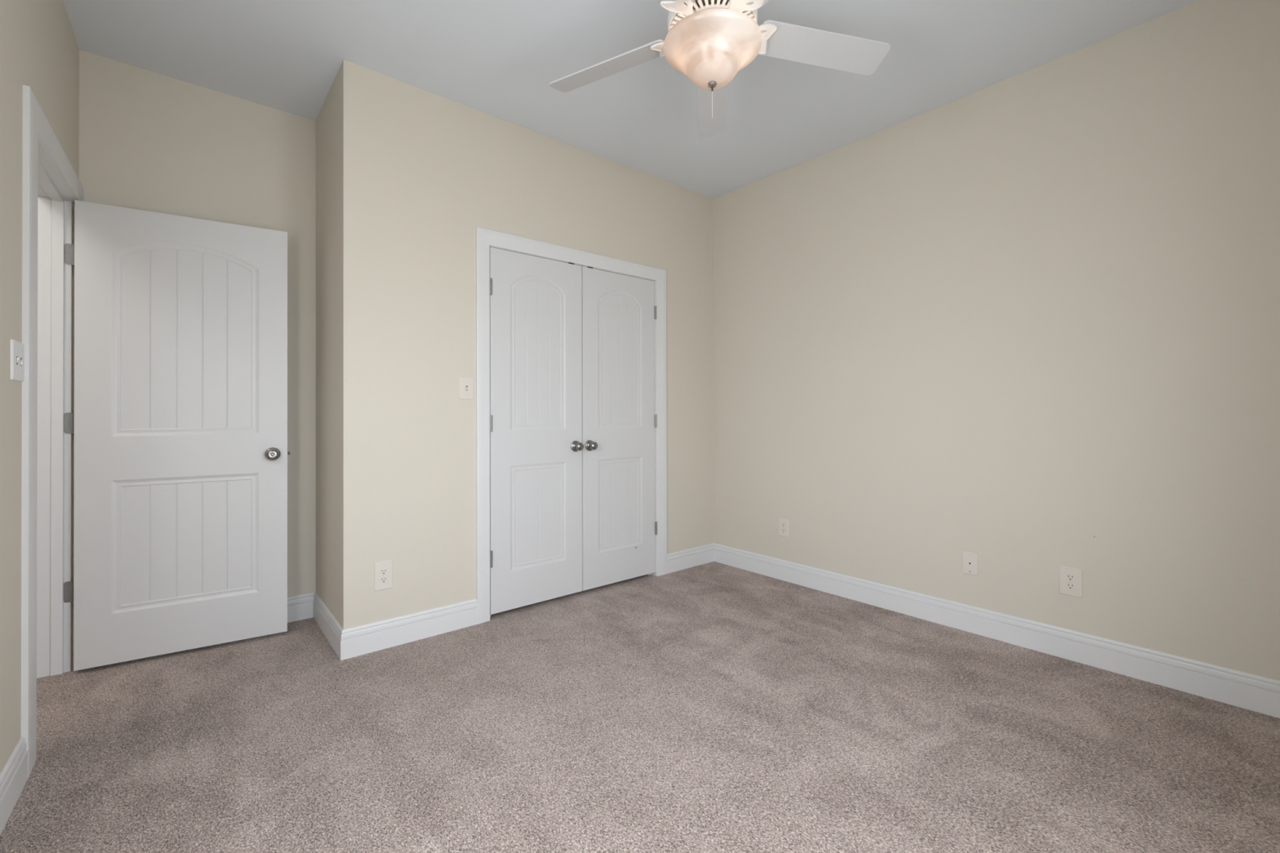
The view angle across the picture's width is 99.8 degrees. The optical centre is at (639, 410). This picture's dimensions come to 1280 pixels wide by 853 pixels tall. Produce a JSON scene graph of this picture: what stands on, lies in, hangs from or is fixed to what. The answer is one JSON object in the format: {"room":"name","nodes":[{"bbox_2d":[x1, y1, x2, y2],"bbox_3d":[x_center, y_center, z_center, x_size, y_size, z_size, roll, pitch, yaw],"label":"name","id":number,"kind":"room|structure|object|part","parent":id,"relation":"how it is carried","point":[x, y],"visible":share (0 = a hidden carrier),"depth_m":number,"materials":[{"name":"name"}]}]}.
{"room":"empty bedroom","nodes":[
{"label":"empty bedroom","id":0,"kind":"room"},
{"bbox_2d":[0,0,79,773],"bbox_3d":[-1.333,-0.246,0.864,0.120,2.740,3.836,0,0,-39],"label":"wall","id":1,"kind":"structure","parent":0,"point":[39,50],"depth_m":1.59,"materials":[{"name":"beige paint"}]},
{"bbox_2d":[0,737,27,835],"bbox_3d":[-1.014,1.060,0.575,0.014,0.142,2.760,0,0,-39],"label":"baseboard","id":2,"kind":"structure","parent":1,"relation":"attached to","point":[14,775],"depth_m":1.53,"materials":[{"name":"white paint"}]},
{"bbox_2d":[10,339,24,382],"bbox_3d":[-1.846,-0.147,1.602,0.010,0.117,0.127,0,0,-39],"label":"light switch","id":3,"kind":"object","parent":1,"relation":"attached to","point":[17,348],"visible":1,"depth_m":1.59,"materials":[{"name":"white plastic"}]},
{"bbox_2d":[21,84,84,778],"bbox_3d":[-2.231,0.072,1.986,0.136,2.138,0.956,0,0,-39],"label":"door frame","id":4,"kind":"structure","parent":1,"relation":"attached to","point":[51,185],"depth_m":2.29,"materials":[{"name":"white paint"}]},
{"bbox_3d":[-1.927,0.070,1.706,0.016,2.138,0.138,0,0,-39],"label":"casing leg","id":5,"kind":"part","parent":4,"relation":"part of","materials":[{"name":"white paint"}]},
{"bbox_2d":[63,200,289,671],"bbox_3d":[-2.128,0.104,2.525,0.821,2.020,0.166,0,0,-33],"label":"door","id":6,"kind":"structure","parent":1,"relation":"in","point":[178,423],"depth_m":2.50,"materials":[{"name":"white paint"}]},
{"bbox_3d":[-1.817,0.216,2.667,0.065,0.065,0.066,0,0,-33],"label":"knob","id":7,"kind":"part","parent":6,"relation":"part of","materials":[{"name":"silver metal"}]},
{"bbox_2d":[79,49,315,597],"bbox_3d":[-2.316,-0.236,2.621,1.264,2.740,0.120,0,0,-40],"label":"wall","id":8,"kind":"structure","parent":0,"point":[150,141],"depth_m":2.74,"materials":[{"name":"beige paint"}]},
{"bbox_2d":[287,592,314,622],"bbox_3d":[-2.136,1.072,2.677,0.914,0.142,0.014,0,0,-40],"label":"baseboard","id":9,"kind":"structure","parent":8,"relation":"attached to","point":[300,607],"depth_m":2.92,"materials":[{"name":"white paint"}]},
{"bbox_2d":[315,72,337,622],"bbox_3d":[-1.568,-0.237,2.808,0.120,2.740,0.560,0,0,-40],"label":"wall","id":10,"kind":"structure","parent":0,"point":[326,122],"depth_m":2.76,"materials":[{"name":"beige paint"}]},
{"bbox_2d":[313,591,342,659],"bbox_3d":[-1.573,1.071,2.708,0.014,0.142,0.694,0,0,-40],"label":"baseboard","id":11,"kind":"structure","parent":10,"relation":"attached to","point":[325,620],"depth_m":2.67,"materials":[{"name":"white paint"}]},
{"bbox_2d":[337,59,714,629],"bbox_3d":[-0.393,-0.238,3.357,2.623,2.740,0.120,0,0,-40],"label":"wall","id":12,"kind":"structure","parent":0,"point":[419,170],"depth_m":2.75,"materials":[{"name":"beige paint"}]},
{"bbox_2d":[373,560,392,591],"bbox_3d":[-1.221,0.785,2.567,0.082,0.134,0.007,0,0,-40],"label":"wall outlet","id":13,"kind":"object","parent":12,"relation":"attached to","point":[383,571],"visible":1,"depth_m":2.56,"materials":[{"name":"beige plastic"}]},
{"bbox_2d":[379,577,387,582],"bbox_3d":[-1.220,0.805,2.565,0.034,0.027,0.003,0,0,-40],"label":"receptacle","id":14,"kind":"object","parent":13,"relation":"attached to","point":[382,580],"depth_m":2.56,"materials":[{"name":"white plastic"}]},
{"bbox_2d":[379,568,387,574],"bbox_3d":[-1.220,0.766,2.565,0.034,0.027,0.003,0,0,-40],"label":"receptacle","id":15,"kind":"object","parent":13,"relation":"attached to","point":[382,571],"depth_m":2.56,"materials":[{"name":"white plastic"}]},
{"bbox_2d":[340,598,477,660],"bbox_3d":[-1.112,1.070,2.652,0.645,0.142,0.016,0,0,-40],"label":"baseboard","id":16,"kind":"structure","parent":12,"relation":"attached to","point":[367,638],"depth_m":2.62,"materials":[{"name":"white paint"}]},
{"bbox_2d":[458,377,473,399],"bbox_3d":[-0.911,-0.119,2.833,0.078,0.116,0.010,0,0,-40],"label":"light switch","id":17,"kind":"object","parent":12,"relation":"attached to","point":[465,384],"visible":1,"depth_m":2.83,"materials":[{"name":"beige plastic"}]},
{"bbox_2d":[489,246,583,614],"bbox_3d":[-0.577,0.105,3.103,0.604,2.000,0.099,0,0,-40],"label":"door","id":18,"kind":"structure","parent":12,"relation":"in","point":[536,446],"depth_m":3.10,"materials":[{"name":"white paint"}]},
{"bbox_3d":[-0.372,0.215,3.252,0.067,0.067,0.064,0,0,-40],"label":"knob","id":19,"kind":"part","parent":18,"relation":"part of","materials":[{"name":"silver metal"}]},
{"bbox_2d":[475,226,666,624],"bbox_3d":[-0.382,0.082,3.354,1.374,2.120,0.136,0,0,-40],"label":"door frame","id":20,"kind":"structure","parent":12,"relation":"attached to","point":[486,238],"depth_m":2.94,"materials":[{"name":"white paint"}]},
{"bbox_3d":[-0.840,0.081,2.888,0.074,2.120,0.016,0,0,-40],"label":"casing leg","id":21,"kind":"part","parent":20,"relation":"part of","materials":[{"name":"white paint"}]},
{"bbox_3d":[0.148,0.083,3.724,0.086,2.120,0.016,0,0,-40],"label":"casing leg","id":22,"kind":"part","parent":20,"relation":"part of","materials":[{"name":"white paint"}]},
{"bbox_2d":[582,266,657,591],"bbox_3d":[-0.112,0.106,3.496,0.607,2.000,0.099,0,0,-40],"label":"door","id":23,"kind":"structure","parent":12,"relation":"in","point":[620,420],"depth_m":3.49,"materials":[{"name":"white paint"}]},
{"bbox_3d":[-0.293,0.215,3.320,0.067,0.067,0.064,0,0,-40],"label":"knob","id":24,"kind":"part","parent":23,"relation":"part of","materials":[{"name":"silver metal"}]},
{"bbox_2d":[666,542,714,573],"bbox_3d":[0.373,1.072,3.909,0.498,0.142,0.014,0,0,-40],"label":"baseboard","id":25,"kind":"structure","parent":12,"relation":"attached to","point":[697,556],"depth_m":3.89,"materials":[{"name":"white paint"}]},
{"bbox_2d":[62,0,1199,198],"bbox_3d":[-0.815,-1.672,2.072,4.929,0.120,5.000,0,0,-40],"label":"ceiling","id":26,"kind":"structure","parent":0,"point":[500,59],"depth_m":2.46,"materials":[{"name":"white paint"}]},
{"bbox_2d":[548,0,890,138],"bbox_3d":[0.238,-1.321,1.859,1.255,0.589,1.274,0,0,-40],"label":"ceiling fan","id":27,"kind":"object","parent":26,"relation":"hanging from","point":[708,42],"visible":1,"depth_m":1.90,"materials":[{"name":"white metal"}]},
{"bbox_3d":[-0.119,-1.318,2.071,0.492,0.006,0.132,-4,14,26],"label":"blade","id":28,"kind":"part","parent":27,"relation":"part of","materials":[{"name":"grey wood"}]},
{"bbox_3d":[-0.033,-1.320,1.593,0.132,0.006,0.492,21,18,41],"label":"blade","id":29,"kind":"part","parent":27,"relation":"part of","materials":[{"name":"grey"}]},
{"bbox_3d":[0.309,-1.318,2.302,0.132,0.006,0.492,-16,-6,6],"label":"blade","id":30,"kind":"part","parent":27,"relation":"part of","materials":[{"name":"grey"}]},
{"bbox_3d":[0.254,-1.074,1.891,0.002,0.096,0.002,0,0,-40],"label":"pull chain","id":31,"kind":"part","parent":27,"relation":"part of","materials":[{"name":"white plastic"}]},
{"bbox_3d":[0.254,-1.217,1.891,0.342,0.136,0.342,0,0,-40],"label":"lamp shade","id":32,"kind":"part","parent":27,"relation":"part of","materials":[{"name":"white glass"}]},
{"bbox_3d":[0.449,-1.321,1.528,0.132,0.006,0.492,18,-5,-28],"label":"blade","id":33,"kind":"part","parent":27,"relation":"part of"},
{"bbox_3d":[0.660,-1.320,1.966,0.492,0.006,0.132,4,-17,-10],"label":"blade","id":34,"kind":"part","parent":27,"relation":"part of","materials":[{"name":"grey wood"}]},
{"bbox_2d":[0,561,1279,852],"bbox_3d":[-0.808,1.188,2.060,4.929,0.120,5.000,0,0,-40],"label":"floor","id":35,"kind":"structure","parent":0,"point":[713,707],"depth_m":1.83,"materials":[{"name":"beige carpet"}]},
{"bbox_2d":[712,0,1279,680],"bbox_3d":[1.620,-0.244,2.915,0.120,2.740,3.156,0,0,-40],"label":"wall","id":36,"kind":"structure","parent":0,"point":[1027,322],"depth_m":2.51,"materials":[{"name":"beige paint"}]},
{"bbox_2d":[778,518,789,537],"bbox_3d":[0.959,0.780,3.597,0.007,0.117,0.079,0,0,-40],"label":"wall outlet","id":37,"kind":"object","parent":36,"relation":"attached to","point":[784,524],"visible":1,"depth_m":3.59,"materials":[{"name":"beige plastic"}]},
{"bbox_2d":[962,551,978,576],"bbox_3d":[1.680,0.777,2.744,0.007,0.113,0.072,0,0,-40],"label":"cable plate","id":38,"kind":"object","parent":36,"relation":"attached to","point":[970,560],"visible":1,"depth_m":2.74,"materials":[{"name":"beige plastic"}]},
{"bbox_2d":[714,543,1279,718],"bbox_3d":[1.534,1.065,2.912,0.014,0.142,3.036,0,0,-40],"label":"baseboard","id":39,"kind":"structure","parent":36,"relation":"attached to","point":[1259,694],"depth_m":2.50,"materials":[{"name":"white paint"}]},
{"bbox_2d":[1058,565,1082,598],"bbox_3d":[1.943,0.772,2.433,0.007,0.127,0.085,0,0,-40],"label":"wall outlet","id":40,"kind":"object","parent":36,"relation":"attached to","point":[1070,580],"visible":1,"depth_m":2.43,"materials":[{"name":"beige plastic"}]},
{"bbox_2d":[1066,582,1075,589],"bbox_3d":[1.942,0.791,2.432,0.003,0.027,0.034,0,0,-40],"label":"receptacle","id":41,"kind":"object","parent":40,"relation":"attached to","point":[1068,585],"depth_m":2.43,"materials":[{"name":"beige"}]},
{"bbox_2d":[1066,573,1075,581],"bbox_3d":[1.942,0.752,2.432,0.003,0.027,0.034,0,0,-40],"label":"receptacle","id":42,"kind":"object","parent":40,"relation":"attached to","point":[1069,577],"depth_m":2.43,"materials":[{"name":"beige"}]}
]}

